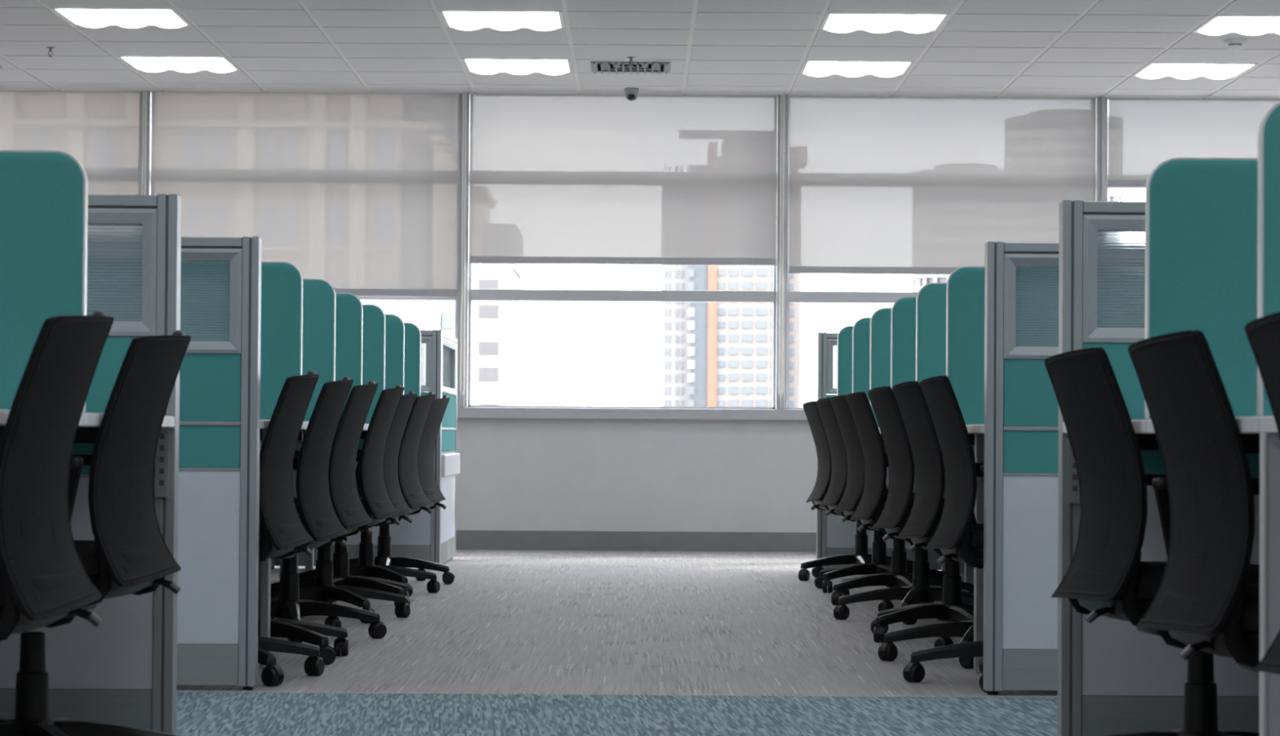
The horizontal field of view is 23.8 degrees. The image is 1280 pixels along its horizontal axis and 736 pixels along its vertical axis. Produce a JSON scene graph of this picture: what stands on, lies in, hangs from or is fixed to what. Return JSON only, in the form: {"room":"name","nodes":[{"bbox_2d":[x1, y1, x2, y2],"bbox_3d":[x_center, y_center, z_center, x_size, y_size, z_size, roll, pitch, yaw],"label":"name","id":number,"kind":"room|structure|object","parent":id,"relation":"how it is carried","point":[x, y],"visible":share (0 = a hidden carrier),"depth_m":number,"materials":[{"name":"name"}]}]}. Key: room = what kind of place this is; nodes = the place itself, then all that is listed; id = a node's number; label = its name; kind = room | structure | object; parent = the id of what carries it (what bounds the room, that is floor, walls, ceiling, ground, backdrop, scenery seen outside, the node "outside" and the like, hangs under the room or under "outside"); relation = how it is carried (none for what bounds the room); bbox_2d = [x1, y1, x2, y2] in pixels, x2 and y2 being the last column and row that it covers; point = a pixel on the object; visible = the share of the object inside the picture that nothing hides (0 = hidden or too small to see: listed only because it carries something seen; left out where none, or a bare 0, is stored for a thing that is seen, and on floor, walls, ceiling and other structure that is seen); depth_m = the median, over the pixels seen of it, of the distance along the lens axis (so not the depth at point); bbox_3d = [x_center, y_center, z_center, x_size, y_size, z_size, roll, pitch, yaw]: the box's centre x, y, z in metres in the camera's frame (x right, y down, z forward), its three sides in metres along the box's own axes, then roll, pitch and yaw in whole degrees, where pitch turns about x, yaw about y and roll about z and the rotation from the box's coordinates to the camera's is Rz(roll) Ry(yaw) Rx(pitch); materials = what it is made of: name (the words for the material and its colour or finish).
{"room":"open-plan office","nodes":[
{"label":"open-plan office","id":0,"kind":"room"},
{"bbox_2d":[176,549,1057,735],"bbox_3d":[-0.016,1.004,12.106,12.400,0.120,11.350,0,-1,0],"label":"floor","id":1,"kind":"structure","parent":0,"point":[508,622],"depth_m":8.86,"materials":[{"name":"grey carpet"}]},
{"bbox_2d":[0,193,181,734],"bbox_3d":[-1.437,0.217,6.606,0.860,1.195,0.064,0,-1,0],"label":"wall","id":2,"kind":"structure","parent":1,"relation":"on","point":[122,670],"depth_m":6.58,"materials":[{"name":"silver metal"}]},
{"bbox_2d":[74,413,174,497],"bbox_3d":[-1.403,0.446,6.031,0.790,0.713,1.075,0,-1,0],"label":"desk","id":3,"kind":"object","parent":1,"relation":"on","point":[86,433],"visible":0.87,"depth_m":6.56,"materials":[{"name":"white laminate"}]},
{"bbox_2d":[177,236,262,690],"bbox_3d":[-1.438,0.248,8.026,0.860,1.195,0.064,0,-1,0],"label":"wall","id":4,"kind":"structure","parent":1,"relation":"on","point":[220,277],"depth_m":8.00,"materials":[{"name":"silver metal"}]},
{"bbox_2d":[179,419,271,669],"bbox_3d":[-1.405,0.501,8.546,0.790,0.713,0.982,0,-1,0],"label":"desk","id":5,"kind":"object","parent":1,"relation":"on","point":[265,566],"visible":0.09,"depth_m":8.73,"materials":[{"name":"white laminate"}]},
{"bbox_2d":[260,262,302,420],"bbox_3d":[-1.393,-0.082,9.053,0.773,0.473,0.030,0,-1,0],"label":"screen","id":6,"kind":"object","parent":5,"relation":"on","point":[282,282],"visible":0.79,"depth_m":9.04,"materials":[{"name":"teal fabric"}]},
{"bbox_2d":[215,370,324,686],"bbox_3d":[-1.198,0.429,8.383,0.616,0.851,0.616,0,-1,4],"label":"office chair","id":7,"kind":"object","parent":1,"relation":"on","point":[282,531],"visible":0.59,"depth_m":8.28,"materials":[{"name":"black fabric"}]},
{"bbox_2d":[200,423,368,471],"bbox_3d":[-1.408,0.566,11.514,0.790,0.713,0.984,0,-1,0],"label":"desk","id":8,"kind":"object","parent":1,"relation":"on","point":[366,425],"visible":0.02,"depth_m":11.28,"materials":[{"name":"white laminate"}]},
{"bbox_2d":[362,304,385,423],"bbox_3d":[-1.396,-0.017,12.022,0.773,0.473,0.030,0,-1,0],"label":"screen","id":9,"kind":"object","parent":8,"relation":"on","point":[373,317],"visible":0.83,"depth_m":12.01,"materials":[{"name":"teal fabric"}]},
{"bbox_2d":[297,421,309,440],"bbox_3d":[-1.406,0.523,9.535,0.790,0.713,0.984,0,-1,0],"label":"desk","id":10,"kind":"object","parent":1,"relation":"on","point":[304,425],"visible":0.02,"depth_m":9.25,"materials":[{"name":"white laminate"}]},
{"bbox_2d":[302,278,335,421],"bbox_3d":[-1.394,-0.060,10.042,0.773,0.473,0.030,0,-1,0],"label":"screen","id":11,"kind":"object","parent":10,"relation":"on","point":[318,339],"visible":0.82,"depth_m":10.03,"materials":[{"name":"teal fabric"}]},
{"bbox_2d":[257,376,353,665],"bbox_3d":[-1.175,0.446,9.090,0.612,0.849,0.633,0,-1,5],"label":"office chair","id":12,"kind":"object","parent":1,"relation":"on","point":[317,515],"visible":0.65,"depth_m":8.99,"materials":[{"name":"black fabric"}]},
{"bbox_2d":[305,548,314,571],"bbox_3d":[-1.410,0.609,13.494,0.790,0.713,0.984,0,-1,0],"label":"desk","id":13,"kind":"object","parent":1,"relation":"on","point":[309,561],"visible":0.02,"depth_m":13.90,"materials":[{"name":"grey metal"}]},
{"bbox_2d":[404,323,421,397],"bbox_3d":[-1.398,0.026,14.002,0.773,0.473,0.030,0,-1,0],"label":"screen","id":14,"kind":"object","parent":13,"relation":"on","point":[412,335],"visible":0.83,"depth_m":13.99,"materials":[{"name":"teal fabric"}]},
{"bbox_2d":[280,431,366,573],"bbox_3d":[-1.409,0.588,12.504,0.790,0.713,0.984,0,-1,0],"label":"desk","id":15,"kind":"object","parent":1,"relation":"on","point":[363,433],"visible":0.02,"depth_m":12.95,"materials":[{"name":"white laminate"}]},
{"bbox_2d":[384,314,404,395],"bbox_3d":[-1.397,0.005,13.012,0.773,0.473,0.030,0,-1,0],"label":"screen","id":16,"kind":"object","parent":15,"relation":"on","point":[394,325],"visible":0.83,"depth_m":13.00,"materials":[{"name":"teal fabric"}]},
{"bbox_2d":[270,380,386,643],"bbox_3d":[-1.141,0.466,10.084,0.613,0.854,0.632,0,-1,5],"label":"office chair","id":17,"kind":"object","parent":1,"relation":"on","point":[347,504],"visible":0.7,"depth_m":10.04,"materials":[{"name":"black fabric"}]},
{"bbox_2d":[270,384,410,623],"bbox_3d":[-1.163,0.486,11.109,0.622,0.857,0.611,0,-1,5],"label":"office chair","id":18,"kind":"object","parent":1,"relation":"on","point":[375,500],"visible":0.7,"depth_m":11.02,"materials":[{"name":"black plastic"}]},
{"bbox_2d":[271,391,417,606],"bbox_3d":[-1.188,0.508,11.830,0.615,0.846,0.620,0,-1,-1],"label":"office chair","id":19,"kind":"object","parent":1,"relation":"on","point":[341,577],"visible":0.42,"depth_m":11.80,"materials":[{"name":"black plastic"}]},
{"bbox_2d":[275,329,442,566],"bbox_3d":[-1.425,0.405,15.175,0.860,1.195,0.064,0,-1,0],"label":"wall","id":20,"kind":"structure","parent":1,"relation":"on","point":[420,539],"depth_m":15.14,"materials":[{"name":"silver metal"}]},
{"bbox_2d":[298,391,439,596],"bbox_3d":[-1.171,0.526,12.855,0.619,0.854,0.614,0,-1,6],"label":"office chair","id":21,"kind":"object","parent":1,"relation":"on","point":[412,491],"visible":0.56,"depth_m":12.79,"materials":[{"name":"black fabric"}]},
{"bbox_2d":[349,395,454,584],"bbox_3d":[-1.133,0.547,13.727,0.620,0.851,0.633,0,-1,7],"label":"office chair","id":22,"kind":"object","parent":1,"relation":"on","point":[425,459],"visible":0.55,"depth_m":13.69,"materials":[{"name":"black fabric"}]},
{"bbox_2d":[440,331,459,564],"bbox_3d":[-1.017,0.422,15.858,0.083,1.195,1.300,0,-1,0],"label":"partition","id":23,"kind":"structure","parent":1,"relation":"on","point":[450,459],"depth_m":15.94,"materials":[{"name":"silver metal"}]},
{"bbox_2d":[798,400,914,581],"bbox_3d":[1.057,0.579,14.323,0.623,0.840,0.608,0,-1,2],"label":"office chair","id":24,"kind":"object","parent":1,"relation":"on","point":[860,555],"visible":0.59,"depth_m":14.26,"materials":[{"name":"black fabric"}]},
{"bbox_2d":[816,332,941,570],"bbox_3d":[1.315,0.423,15.177,0.860,1.195,0.064,0,-1,0],"label":"wall","id":25,"kind":"structure","parent":1,"relation":"on","point":[834,537],"depth_m":15.14,"materials":[{"name":"silver metal"}]},
{"bbox_2d":[813,397,944,592],"bbox_3d":[1.082,0.557,13.344,0.623,0.843,0.640,0,-1,-5],"label":"office chair","id":26,"kind":"object","parent":1,"relation":"on","point":[878,565],"visible":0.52,"depth_m":13.27,"materials":[{"name":"black plastic"}]},
{"bbox_2d":[829,395,973,605],"bbox_3d":[1.067,0.534,12.333,0.636,0.843,0.618,0,-1,-5],"label":"office chair","id":27,"kind":"object","parent":1,"relation":"on","point":[899,577],"visible":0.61,"depth_m":12.28,"materials":[{"name":"black fabric"}]},
{"bbox_2d":[833,391,973,624],"bbox_3d":[1.019,0.512,11.273,0.629,0.840,0.654,0,-1,-5],"label":"office chair","id":28,"kind":"object","parent":1,"relation":"on","point":[871,505],"visible":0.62,"depth_m":11.22,"materials":[{"name":"black fabric"}]},
{"bbox_2d":[867,386,973,642],"bbox_3d":[1.066,0.487,10.163,0.618,0.843,0.615,0,-1,-5],"label":"office chair","id":29,"kind":"object","parent":1,"relation":"on","point":[896,511],"visible":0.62,"depth_m":10.08,"materials":[{"name":"black fabric"}]},
{"bbox_2d":[877,381,973,668],"bbox_3d":[1.029,0.466,9.220,0.618,0.843,0.632,0,-1,-5],"label":"office chair","id":30,"kind":"object","parent":1,"relation":"on","point":[924,518],"visible":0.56,"depth_m":9.15,"materials":[{"name":"black fabric"}]},
{"bbox_2d":[880,434,974,591],"bbox_3d":[1.301,0.605,12.506,0.790,0.713,0.984,0,-1,0],"label":"desk","id":31,"kind":"object","parent":1,"relation":"on","point":[968,571],"visible":0.02,"depth_m":12.92,"materials":[{"name":"white laminate"}]},
{"bbox_2d":[852,317,871,404],"bbox_3d":[1.296,0.022,13.014,0.773,0.473,0.030,0,-1,0],"label":"screen","id":32,"kind":"object","parent":31,"relation":"on","point":[861,328],"visible":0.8,"depth_m":13.00,"materials":[{"name":"teal fabric"}]},
{"bbox_2d":[941,473,945,571],"bbox_3d":[1.300,0.627,13.496,0.790,0.713,0.984,0,-1,0],"label":"desk","id":33,"kind":"object","parent":1,"relation":"on","point":[943,566],"visible":0.02,"depth_m":13.91,"materials":[{"name":"white laminate"}]},
{"bbox_2d":[836,325,853,395],"bbox_3d":[1.295,0.044,14.004,0.773,0.473,0.030,0,-1,0],"label":"screen","id":34,"kind":"object","parent":33,"relation":"on","point":[844,371],"visible":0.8,"depth_m":13.99,"materials":[{"name":"teal fabric"}]},
{"bbox_2d":[902,375,996,692],"bbox_3d":[1.045,0.448,8.392,0.631,0.843,0.624,0,-1,-4],"label":"office chair","id":35,"kind":"object","parent":1,"relation":"on","point":[957,536],"visible":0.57,"depth_m":8.28,"materials":[{"name":"black fabric"}]},
{"bbox_2d":[968,434,974,444],"bbox_3d":[1.304,0.540,9.537,0.790,0.713,0.984,0,-1,0],"label":"desk","id":36,"kind":"object","parent":1,"relation":"on","point":[971,436],"visible":0.02,"depth_m":9.99,"materials":[{"name":"white laminate"}]},
{"bbox_2d":[915,283,946,384],"bbox_3d":[1.299,-0.043,10.044,0.773,0.473,0.030,0,-1,0],"label":"screen","id":37,"kind":"object","parent":36,"relation":"on","point":[931,300],"visible":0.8,"depth_m":10.03,"materials":[{"name":"teal fabric"}]},
{"bbox_2d":[965,424,1058,673],"bbox_3d":[1.305,0.519,8.548,0.790,0.713,0.982,0,-1,0],"label":"desk","id":38,"kind":"object","parent":1,"relation":"on","point":[978,430],"visible":0.19,"depth_m":8.73,"materials":[{"name":"grey metal"}]},
{"bbox_2d":[946,266,1044,425],"bbox_3d":[1.300,-0.064,9.055,0.773,0.473,0.030,0,-1,0],"label":"screen","id":39,"kind":"object","parent":38,"relation":"on","point":[965,287],"visible":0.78,"depth_m":9.04,"materials":[{"name":"teal fabric"}]},
{"bbox_2d":[982,241,1097,695],"bbox_3d":[1.342,0.267,8.028,0.860,1.195,0.064,0,-1,0],"label":"wall","id":40,"kind":"structure","parent":1,"relation":"on","point":[1020,463],"depth_m":8.00,"materials":[{"name":"silver metal"}]},
{"bbox_2d":[1062,419,1159,502],"bbox_3d":[1.307,0.464,6.033,0.790,0.713,1.075,0,-1,0],"label":"desk","id":41,"kind":"object","parent":1,"relation":"on","point":[1146,442],"visible":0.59,"depth_m":6.55,"materials":[{"name":"white laminate"}]},
{"bbox_2d":[1057,200,1259,735],"bbox_3d":[1.343,0.236,6.609,0.860,1.195,0.064,0,-1,0],"label":"wall","id":42,"kind":"structure","parent":1,"relation":"on","point":[1113,677],"depth_m":6.58,"materials":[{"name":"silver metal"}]},
{"bbox_3d":[-1.407,0.544,10.524,0.790,0.713,0.984,0,-1,0],"label":"desk","id":43,"kind":"object","parent":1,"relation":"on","visible":0},
{"bbox_2d":[334,293,362,413],"bbox_3d":[-1.395,-0.039,11.032,0.773,0.473,0.030,0,-1,0],"label":"screen","id":44,"kind":"object","parent":43,"relation":"on","point":[348,308],"visible":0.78,"depth_m":11.02,"materials":[{"name":"teal fabric"}]},
{"bbox_3d":[1.302,0.584,11.516,0.790,0.713,0.984,0,-1,0],"label":"desk","id":45,"kind":"object","parent":1,"relation":"on","visible":0},
{"bbox_2d":[870,307,891,427],"bbox_3d":[1.297,0.001,12.024,0.773,0.473,0.030,0,-1,0],"label":"screen","id":46,"kind":"object","parent":45,"relation":"on","point":[881,320],"visible":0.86,"depth_m":12.01,"materials":[{"name":"teal fabric"}]},
{"bbox_3d":[1.303,0.562,10.526,0.790,0.713,0.984,0,-1,0],"label":"desk","id":47,"kind":"object","parent":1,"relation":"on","visible":0},
{"bbox_2d":[890,296,916,389],"bbox_3d":[1.298,-0.021,11.034,0.773,0.473,0.030,0,-1,0],"label":"screen","id":48,"kind":"object","parent":47,"relation":"on","point":[903,326],"visible":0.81,"depth_m":11.02,"materials":[{"name":"teal fabric"}]},
{"bbox_2d":[456,417,817,533],"bbox_3d":[-0.019,0.687,17.889,12.700,0.768,0.200,0,-1,0],"label":"wall","id":49,"kind":"structure","parent":0,"point":[515,474],"depth_m":17.79,"materials":[{"name":"white paint"}]},
{"bbox_2d":[138,90,151,195],"bbox_3d":[-2.906,-0.708,17.867,0.064,1.854,0.220,0,-1,0],"label":"trim","id":50,"kind":"structure","parent":49,"relation":"attached to","point":[148,93],"depth_m":17.80,"materials":[{"name":"metal"}]},
{"bbox_2d":[456,93,470,407],"bbox_3d":[-1.037,-0.696,17.869,0.064,1.854,0.220,0,-1,0],"label":"trim","id":51,"kind":"structure","parent":49,"relation":"attached to","point":[462,401],"depth_m":17.79,"materials":[{"name":"metal"}]},
{"bbox_2d":[467,95,776,409],"bbox_3d":[-0.102,-0.691,17.909,1.806,1.858,0.080,0,-1,0],"label":"window","id":52,"kind":"structure","parent":49,"relation":"in","point":[474,295],"depth_m":17.86,"materials":[{"name":"metal"}]},
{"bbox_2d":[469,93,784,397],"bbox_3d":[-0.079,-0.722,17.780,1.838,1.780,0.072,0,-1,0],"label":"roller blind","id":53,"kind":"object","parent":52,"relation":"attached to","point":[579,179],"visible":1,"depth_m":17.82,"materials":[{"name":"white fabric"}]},
{"bbox_2d":[457,407,807,420],"bbox_3d":[-0.016,0.270,17.843,12.400,0.064,0.190,0,-1,0],"label":"windowsill","id":54,"kind":"structure","parent":49,"relation":"attached to","point":[462,412],"depth_m":17.75,"materials":[{"name":"metal"}]},
{"bbox_2d":[455,530,816,551],"bbox_3d":[-0.021,1.012,17.776,12.400,0.113,0.012,0,-1,0],"label":"baseboard","id":55,"kind":"structure","parent":49,"relation":"attached to","point":[464,540],"depth_m":17.77,"materials":[{"name":"plastic"}]},
{"bbox_2d":[775,94,788,409],"bbox_3d":[0.833,-0.683,17.870,0.064,1.854,0.220,0,-1,0],"label":"trim","id":56,"kind":"structure","parent":49,"relation":"attached to","point":[780,402],"depth_m":17.79,"materials":[{"name":"metal"}]},
{"bbox_2d":[786,97,918,409],"bbox_3d":[1.768,-0.679,17.911,1.806,1.858,0.080,0,-1,0],"label":"window","id":57,"kind":"structure","parent":49,"relation":"in","point":[833,297],"depth_m":17.86,"materials":[{"name":"metal"}]},
{"bbox_2d":[788,95,1096,275],"bbox_3d":[1.773,-1.074,17.817,1.798,1.052,0.016,0,-1,0],"label":"roller blind","id":58,"kind":"object","parent":57,"relation":"attached to","point":[891,184],"visible":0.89,"depth_m":17.82,"materials":[{"name":"white fabric"}]},
{"bbox_2d":[1095,97,1107,201],"bbox_3d":[2.703,-0.671,17.871,0.064,1.854,0.220,0,-1,0],"label":"trim","id":59,"kind":"structure","parent":49,"relation":"attached to","point":[1101,160],"depth_m":17.80,"materials":[{"name":"metal"}]},
{"bbox_2d":[0,0,1279,99],"bbox_3d":[0.006,-1.842,7.467,12.400,0.030,20.850,0,-1,0],"label":"ceiling","id":60,"kind":"structure","parent":0,"point":[740,47],"depth_m":15.64,"materials":[{"name":"tile"}]},
{"bbox_2d":[0,90,146,195],"bbox_3d":[-3.816,-0.747,17.777,1.856,1.780,0.072,0,-1,0],"label":"roller blind","id":61,"kind":"object","parent":60,"relation":"hanging from","point":[99,129],"visible":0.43,"depth_m":17.82,"materials":[{"name":"white fabric"}]},
{"bbox_2d":[50,7,191,28],"bbox_3d":[-2.489,-1.708,14.623,0.582,0.074,0.582,0,-1,0],"label":"ceiling light","id":62,"kind":"object","parent":60,"relation":"attached to","point":[129,18],"visible":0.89,"depth_m":14.58,"materials":[{"name":"white plastic"}]},
{"bbox_2d":[57,8,111,28],"bbox_3d":[-2.675,-1.687,14.623,0.174,0.028,0.556,0,-1,0],"label":"diffuser","id":63,"kind":"object","parent":62,"relation":"attached to","point":[88,18],"depth_m":14.60,"materials":[{"name":"white plastic"}]},
{"bbox_2d":[97,9,149,28],"bbox_3d":[-2.489,-1.685,14.623,0.174,0.028,0.556,0,-1,0],"label":"diffuser","id":64,"kind":"object","parent":62,"relation":"attached to","point":[129,19],"depth_m":14.63,"materials":[{"name":"white plastic"}]},
{"bbox_2d":[137,9,186,28],"bbox_3d":[-2.303,-1.684,14.623,0.174,0.028,0.556,0,-1,0],"label":"diffuser","id":65,"kind":"object","parent":62,"relation":"attached to","point":[166,19],"depth_m":14.62,"materials":[{"name":"white plastic"}]},
{"bbox_2d":[116,56,240,72],"bbox_3d":[-2.490,-1.668,16.453,0.582,0.074,0.582,0,-1,0],"label":"ceiling light","id":66,"kind":"object","parent":60,"relation":"attached to","point":[146,64],"visible":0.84,"depth_m":16.40,"materials":[{"name":"white plastic"}]},
{"bbox_2d":[123,57,168,72],"bbox_3d":[-2.676,-1.647,16.452,0.174,0.028,0.556,0,-1,0],"label":"diffuser","id":67,"kind":"object","parent":66,"relation":"attached to","point":[150,64],"depth_m":16.42,"materials":[{"name":"white plastic"}]},
{"bbox_2d":[151,90,466,395],"bbox_3d":[-1.943,-0.734,17.779,1.850,1.780,0.072,0,-1,0],"label":"roller blind","id":68,"kind":"object","parent":60,"relation":"hanging from","point":[357,193],"visible":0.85,"depth_m":17.82,"materials":[{"name":"white fabric"}]},
{"bbox_2d":[438,10,564,31],"bbox_3d":[-0.658,-1.696,14.625,0.582,0.074,0.582,0,-1,0],"label":"ceiling light","id":69,"kind":"object","parent":60,"relation":"attached to","point":[503,20],"visible":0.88,"depth_m":14.58,"materials":[{"name":"white plastic"}]},
{"bbox_2d":[444,11,485,31],"bbox_3d":[-0.845,-1.675,14.624,0.174,0.028,0.556,0,-1,0],"label":"diffuser","id":70,"kind":"object","parent":69,"relation":"attached to","point":[461,20],"depth_m":14.60,"materials":[{"name":"white plastic"}]},
{"bbox_2d":[483,12,523,31],"bbox_3d":[-0.659,-1.673,14.624,0.174,0.028,0.556,0,-1,0],"label":"diffuser","id":71,"kind":"object","parent":69,"relation":"attached to","point":[503,21],"depth_m":14.63,"materials":[{"name":"white plastic"}]},
{"bbox_2d":[522,12,560,31],"bbox_3d":[-0.473,-1.672,14.625,0.174,0.028,0.556,0,-1,0],"label":"diffuser","id":72,"kind":"object","parent":69,"relation":"attached to","point":[539,21],"depth_m":14.60,"materials":[{"name":"white plastic"}]},
{"bbox_2d":[461,58,573,75],"bbox_3d":[-0.660,-1.656,16.454,0.582,0.074,0.582,0,-1,0],"label":"ceiling light","id":73,"kind":"object","parent":60,"relation":"attached to","point":[480,66],"visible":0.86,"depth_m":16.41,"materials":[{"name":"white plastic"}]},
{"bbox_2d":[575,58,685,74],"bbox_3d":[-0.050,-1.641,16.455,0.586,0.051,0.586,0,-1,0],"label":"ceiling vent","id":74,"kind":"object","parent":60,"relation":"in","point":[670,66],"visible":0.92,"depth_m":16.43,"materials":[{"name":"metal"}]},
{"bbox_2d":[799,60,915,77],"bbox_3d":[1.170,-1.645,16.456,0.582,0.074,0.582,0,-1,0],"label":"ceiling light","id":75,"kind":"object","parent":60,"relation":"attached to","point":[810,68],"visible":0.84,"depth_m":16.41,"materials":[{"name":"white plastic"}]},
{"bbox_2d":[819,12,950,33],"bbox_3d":[1.171,-1.684,14.626,0.582,0.074,0.582,0,-1,0],"label":"ceiling light","id":76,"kind":"object","parent":60,"relation":"attached to","point":[876,23],"visible":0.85,"depth_m":14.58,"materials":[{"name":"white plastic"}]},
{"bbox_2d":[823,13,865,33],"bbox_3d":[0.985,-1.663,14.626,0.174,0.028,0.556,0,-1,0],"label":"diffuser","id":77,"kind":"object","parent":76,"relation":"attached to","point":[834,23],"depth_m":14.60,"materials":[{"name":"white plastic"}]},
{"bbox_2d":[861,14,904,33],"bbox_3d":[1.171,-1.661,14.626,0.174,0.028,0.556,0,-1,0],"label":"diffuser","id":78,"kind":"object","parent":76,"relation":"attached to","point":[876,24],"depth_m":14.63,"materials":[{"name":"white plastic"}]},
{"bbox_2d":[899,14,944,33],"bbox_3d":[1.357,-1.660,14.626,0.174,0.028,0.556,0,-1,0],"label":"diffuser","id":79,"kind":"object","parent":76,"relation":"attached to","point":[912,24],"depth_m":14.60,"materials":[{"name":"white plastic"}]},
{"bbox_2d":[1107,97,1279,187],"bbox_3d":[3.645,-1.321,17.825,1.798,0.532,0.016,0,-1,0],"label":"roller blind","id":80,"kind":"object","parent":60,"relation":"hanging from","point":[1144,134],"visible":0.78,"depth_m":17.82,"materials":[{"name":"white fabric"}]},
{"bbox_2d":[1131,62,1258,79],"bbox_3d":[3.000,-1.633,16.457,0.582,0.074,0.582,0,-1,0],"label":"ceiling light","id":81,"kind":"object","parent":60,"relation":"attached to","point":[1151,70],"visible":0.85,"depth_m":16.41,"materials":[{"name":"white plastic"}]},
{"bbox_2d":[1136,63,1182,79],"bbox_3d":[2.814,-1.611,16.457,0.174,0.028,0.556,0,-1,0],"label":"diffuser","id":82,"kind":"object","parent":81,"relation":"attached to","point":[1149,71],"depth_m":16.45,"materials":[{"name":"white plastic"}]},
{"bbox_2d":[1203,64,1252,79],"bbox_3d":[3.186,-1.608,16.457,0.174,0.028,0.556,0,-1,0],"label":"diffuser","id":83,"kind":"object","parent":81,"relation":"attached to","point":[1218,72],"depth_m":16.43,"materials":[{"name":"white plastic"}]},
{"bbox_2d":[1192,14,1279,35],"bbox_3d":[3.001,-1.673,14.628,0.582,0.074,0.582,0,-1,0],"label":"ceiling light","id":84,"kind":"object","parent":60,"relation":"attached to","point":[1249,25],"visible":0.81,"depth_m":14.60,"materials":[{"name":"white plastic"}]},
{"bbox_2d":[1197,17,1251,35],"bbox_3d":[2.815,-1.651,14.627,0.174,0.028,0.556,0,-1,0],"label":"diffuser","id":85,"kind":"object","parent":84,"relation":"attached to","point":[1214,26],"depth_m":14.63,"materials":[{"name":"white plastic"}]},
{"bbox_2d":[1234,17,1279,35],"bbox_3d":[3.001,-1.649,14.627,0.174,0.028,0.556,0,-1,0],"label":"diffuser","id":86,"kind":"object","parent":84,"relation":"attached to","point":[1253,26],"depth_m":14.64,"materials":[{"name":"white plastic"}]},
{"bbox_3d":[-0.006,0.777,1.708,12.400,0.120,9.450,0,-1,0],"label":"floor","id":87,"kind":"structure","parent":0,"visible":0},
{"bbox_2d":[0,409,84,440],"bbox_3d":[-1.402,0.423,4.991,0.790,0.713,0.994,0,-1,0],"label":"desk","id":88,"kind":"object","parent":87,"relation":"on","point":[4,414],"visible":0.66,"depth_m":4.83,"materials":[{"name":"white laminate"}]},
{"bbox_2d":[0,150,88,412],"bbox_3d":[-1.390,-0.159,5.503,0.773,0.473,0.030,0,-1,0],"label":"screen","id":89,"kind":"object","parent":88,"relation":"on","point":[44,193],"visible":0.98,"depth_m":5.49,"materials":[{"name":"teal fabric"}]},
{"bbox_2d":[0,310,114,641],"bbox_3d":[-1.176,0.339,4.863,0.614,0.880,0.632,0,-1,3],"label":"office chair","id":90,"kind":"object","parent":87,"relation":"on","point":[45,582],"visible":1,"depth_m":4.77,"materials":[{"name":"black fabric"}]},
{"bbox_2d":[0,329,191,735],"bbox_3d":[-1.180,0.360,5.893,0.623,0.881,0.608,0,-1,12],"label":"office chair","id":91,"kind":"object","parent":87,"relation":"on","point":[129,553],"visible":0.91,"depth_m":5.81,"materials":[{"name":"black fabric"}]},
{"bbox_2d":[1044,346,1259,735],"bbox_3d":[1.064,0.391,5.820,0.633,0.845,0.609,1,-1,-6],"label":"office chair","id":92,"kind":"object","parent":87,"relation":"on","point":[1106,576],"visible":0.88,"depth_m":5.71,"materials":[{"name":"black fabric"}]},
{"bbox_2d":[1127,329,1259,673],"bbox_3d":[1.097,0.371,4.879,0.627,0.845,0.627,0,-1,-5],"label":"office chair","id":93,"kind":"object","parent":87,"relation":"on","point":[1203,601],"visible":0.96,"depth_m":4.76,"materials":[{"name":"black fabric"}]},
{"bbox_2d":[1146,416,1261,453],"bbox_3d":[1.308,0.441,4.993,0.790,0.713,0.994,0,-1,0],"label":"desk","id":94,"kind":"object","parent":87,"relation":"on","point":[1248,426],"visible":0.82,"depth_m":5.43,"materials":[{"name":"white laminate"}]},
{"bbox_2d":[1144,157,1273,418],"bbox_3d":[1.303,-0.142,5.506,0.773,0.473,0.030,0,-1,0],"label":"screen","id":95,"kind":"object","parent":94,"relation":"on","point":[1201,213],"visible":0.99,"depth_m":5.49,"materials":[{"name":"teal fabric"}]},
{"bbox_2d":[1244,311,1279,674],"bbox_3d":[1.079,0.349,3.937,0.634,0.847,0.619,0,-1,-4],"label":"office chair","id":96,"kind":"object","parent":87,"relation":"on","point":[1263,334],"visible":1,"depth_m":4.04,"materials":[{"name":"black fabric"}]},
{"bbox_2d":[1259,416,1279,735],"bbox_3d":[1.309,0.419,3.993,0.790,0.713,0.994,0,-1,0],"label":"desk","id":97,"kind":"object","parent":87,"relation":"on","point":[1269,439],"visible":0.84,"depth_m":4.46,"materials":[{"name":"white laminate"}]},
{"bbox_2d":[1257,102,1279,415],"bbox_3d":[1.304,-0.164,4.506,0.773,0.473,0.030,0,-1,0],"label":"screen","id":98,"kind":"object","parent":97,"relation":"on","point":[1268,131],"visible":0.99,"depth_m":4.49,"materials":[{"name":"teal fabric"}]},
{"bbox_3d":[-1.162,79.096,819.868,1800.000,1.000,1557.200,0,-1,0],"label":"floor","id":99,"kind":"structure","parent":0,"visible":0},
{"bbox_2d":[396,300,477,405],"bbox_3d":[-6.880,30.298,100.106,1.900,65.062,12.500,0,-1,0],"label":"office block","id":100,"kind":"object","parent":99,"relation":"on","point":[426,315],"visible":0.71,"depth_m":95.05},
{"bbox_2d":[471,263,523,405],"bbox_3d":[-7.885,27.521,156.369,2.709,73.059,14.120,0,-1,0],"label":"building","id":101,"kind":"structure","parent":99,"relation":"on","point":[498,322],"depth_m":150.08,"materials":[{"name":"white concrete"}]},
{"bbox_2d":[660,264,800,407],"bbox_3d":[21.305,11.344,704.940,32.990,129.743,34.000,0,-1,0],"label":"tower","id":102,"kind":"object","parent":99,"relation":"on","point":[713,354],"visible":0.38,"depth_m":690.60,"materials":[{"name":"white concrete"}]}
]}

